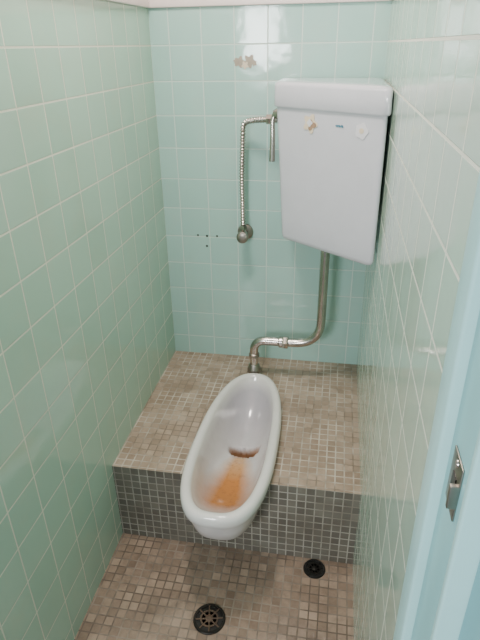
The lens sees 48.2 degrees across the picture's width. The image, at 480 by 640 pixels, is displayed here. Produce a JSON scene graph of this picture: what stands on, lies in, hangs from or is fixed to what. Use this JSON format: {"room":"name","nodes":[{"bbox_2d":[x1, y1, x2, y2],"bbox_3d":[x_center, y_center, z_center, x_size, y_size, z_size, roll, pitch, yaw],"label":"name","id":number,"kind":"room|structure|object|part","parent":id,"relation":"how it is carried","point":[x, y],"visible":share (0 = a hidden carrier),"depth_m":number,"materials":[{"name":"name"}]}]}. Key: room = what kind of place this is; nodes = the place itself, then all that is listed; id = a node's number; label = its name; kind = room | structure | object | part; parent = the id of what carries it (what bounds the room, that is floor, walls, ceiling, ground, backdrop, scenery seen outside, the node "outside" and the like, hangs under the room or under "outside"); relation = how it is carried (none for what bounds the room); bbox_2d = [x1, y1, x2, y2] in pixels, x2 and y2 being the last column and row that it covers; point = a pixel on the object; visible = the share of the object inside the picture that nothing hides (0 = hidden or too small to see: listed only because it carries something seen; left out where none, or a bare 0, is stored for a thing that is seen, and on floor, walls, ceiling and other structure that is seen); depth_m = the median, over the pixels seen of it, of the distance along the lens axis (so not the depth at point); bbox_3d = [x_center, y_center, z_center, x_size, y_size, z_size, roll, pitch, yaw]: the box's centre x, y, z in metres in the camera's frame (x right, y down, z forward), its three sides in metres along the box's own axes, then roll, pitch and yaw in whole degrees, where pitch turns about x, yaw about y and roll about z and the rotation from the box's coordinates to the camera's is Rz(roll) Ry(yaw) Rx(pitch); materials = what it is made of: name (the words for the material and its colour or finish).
{"room":"public restroom","nodes":[
{"label":"public restroom","id":0,"kind":"room"},
{"bbox_2d":[0,0,175,639],"bbox_3d":[-0.493,-0.205,1.137,0.100,2.250,1.800,4,27,9],"label":"wall","id":1,"kind":"structure","parent":0,"point":[87,338],"depth_m":1.34,"materials":[{"name":"green tile"}]},
{"bbox_2d":[105,0,148,7],"bbox_3d":[-0.424,-0.659,1.032,0.010,0.026,1.530,4,27,9],"label":"trim","id":2,"kind":"structure","parent":1,"relation":"attached to","point":[140,3],"depth_m":1.59,"materials":[{"name":"white paint"}]},
{"bbox_2d":[74,533,353,639],"bbox_3d":[0.011,1.026,1.272,1.208,0.080,2.700,4,27,9],"label":"floor","id":3,"kind":"structure","parent":0,"point":[150,588],"depth_m":1.59,"materials":[{"name":"tile"}]},
{"bbox_2d":[193,604,224,634],"bbox_3d":[-0.087,0.849,1.526,0.092,0.007,0.092,4,27,9],"label":"floor drain","id":4,"kind":"object","parent":3,"relation":"on","point":[208,619],"visible":1,"depth_m":1.52,"materials":[{"name":"metal"}]},
{"bbox_2d":[303,559,324,578],"bbox_3d":[0.231,0.771,1.666,0.068,0.007,0.068,4,27,9],"label":"floor drain","id":5,"kind":"object","parent":3,"relation":"on","point":[313,568],"visible":1,"depth_m":1.66,"materials":[{"name":"black metal"}]},
{"bbox_2d":[112,351,360,563],"bbox_3d":[0.039,0.448,1.988,0.758,0.295,0.715,4,27,9],"label":"step","id":6,"kind":"structure","parent":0,"point":[309,508],"depth_m":1.74,"materials":[{"name":"beige tile"}]},
{"bbox_2d":[180,373,281,539],"bbox_3d":[-0.007,0.464,1.793,0.273,0.226,0.732,4,27,9],"label":"toilet","id":7,"kind":"object","parent":6,"relation":"on","point":[229,466],"visible":1,"depth_m":1.73,"materials":[{"name":"ceramic"}]},
{"bbox_2d":[247,251,329,373],"bbox_3d":[0.174,-0.028,1.956,0.301,0.578,0.056,4,27,9],"label":"pipe","id":8,"kind":"object","parent":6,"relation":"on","point":[285,342],"visible":0.83,"depth_m":1.98,"materials":[{"name":"silver metal"}]},
{"bbox_2d":[148,1,391,363],"bbox_3d":[0.093,-0.606,1.900,0.958,2.250,0.100,4,27,9],"label":"wall","id":9,"kind":"structure","parent":0,"point":[227,294],"depth_m":1.91,"materials":[{"name":"teal tile"}]},
{"bbox_2d":[236,224,252,242],"bbox_3d":[0.014,-0.316,1.962,0.060,0.070,0.079,4,27,9],"label":"valve","id":10,"kind":"object","parent":9,"relation":"attached to","point":[245,232],"visible":0.98,"depth_m":1.94,"materials":[{"name":"metal"}]},
{"bbox_3d":[0.009,-0.298,1.938,0.044,0.044,0.019,4,27,9],"label":"valve handle","id":11,"kind":"part","parent":10,"relation":"part of","materials":[{"name":"metal"}]},
{"bbox_2d":[239,114,277,225],"bbox_3d":[0.058,-0.499,1.824,0.140,0.379,0.035,13,30,25],"label":"supply hose","id":12,"kind":"object","parent":10,"relation":"attached to","point":[266,119],"visible":0.99,"depth_m":1.82,"materials":[{"name":"silver metal"}]},
{"bbox_2d":[233,55,256,68],"bbox_3d":[0.016,-0.835,1.738,0.077,0.043,0.002,4,27,9],"label":"residue","id":13,"kind":"object","parent":9,"relation":"attached to","point":[249,61],"visible":1,"depth_m":1.74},
{"bbox_2d":[149,0,388,7],"bbox_3d":[0.077,-0.982,1.646,0.758,0.026,0.010,4,27,9],"label":"trim","id":14,"kind":"structure","parent":9,"relation":"attached to","point":[152,3],"depth_m":1.66,"materials":[{"name":"white paint"}]},
{"bbox_2d":[269,77,392,264],"bbox_3d":[0.248,-0.464,1.629,0.344,0.479,0.432,4,27,9],"label":"cistern","id":15,"kind":"object","parent":9,"relation":"attached to","point":[332,131],"visible":1,"depth_m":1.52,"materials":[{"name":"ceramic"}]},
{"bbox_3d":[0.103,-0.576,1.696,0.021,0.145,0.023,4,27,9],"label":"lever handle","id":16,"kind":"part","parent":15,"relation":"part of","materials":[{"name":"silver metal"}]},
{"bbox_3d":[0.253,-0.645,1.534,0.327,0.069,0.432,4,27,9],"label":"tank lid","id":17,"kind":"part","parent":15,"relation":"part of","materials":[{"name":"ceramic"}]},
{"bbox_2d":[353,0,479,639],"bbox_3d":[0.375,-0.208,1.113,0.100,2.250,1.540,4,27,9],"label":"wall","id":18,"kind":"structure","parent":0,"point":[431,164],"depth_m":0.86,"materials":[{"name":"green tile"}]},
{"bbox_2d":[411,311,479,639],"bbox_3d":[0.217,0.255,0.432,0.132,2.050,0.059,4,27,9],"label":"jamb","id":19,"kind":"object","parent":18,"relation":"attached to","point":[467,427],"depth_m":0.39,"materials":[{"name":"teal paint"}]},
{"bbox_2d":[445,445,464,521],"bbox_3d":[0.147,0.114,0.374,0.007,0.046,0.028,4,27,9],"label":"strike plate","id":20,"kind":"object","parent":19,"relation":"attached to","point":[456,475],"visible":1,"depth_m":0.36,"materials":[{"name":"metal"}]},
{"bbox_2d":[430,429,479,639],"bbox_3d":[0.210,0.271,0.403,0.136,2.050,0.007,4,27,9],"label":"bead","id":21,"kind":"object","parent":19,"relation":"attached to","point":[464,558],"depth_m":0.36},
{"bbox_2d":[458,561,479,639],"bbox_3d":[0.203,0.309,0.328,0.120,2.050,0.160,4,27,9],"label":"door frame","id":22,"kind":"structure","parent":18,"relation":"attached to","point":[470,629],"depth_m":0.35,"materials":[{"name":"blue paint"}]},
{"bbox_2d":[393,171,479,639],"bbox_3d":[0.221,0.234,0.473,0.140,2.050,0.032,4,27,9],"label":"strip","id":23,"kind":"object","parent":22,"relation":"attached to","point":[467,303],"visible":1,"depth_m":0.39,"materials":[{"name":"teal paint"}]}
]}

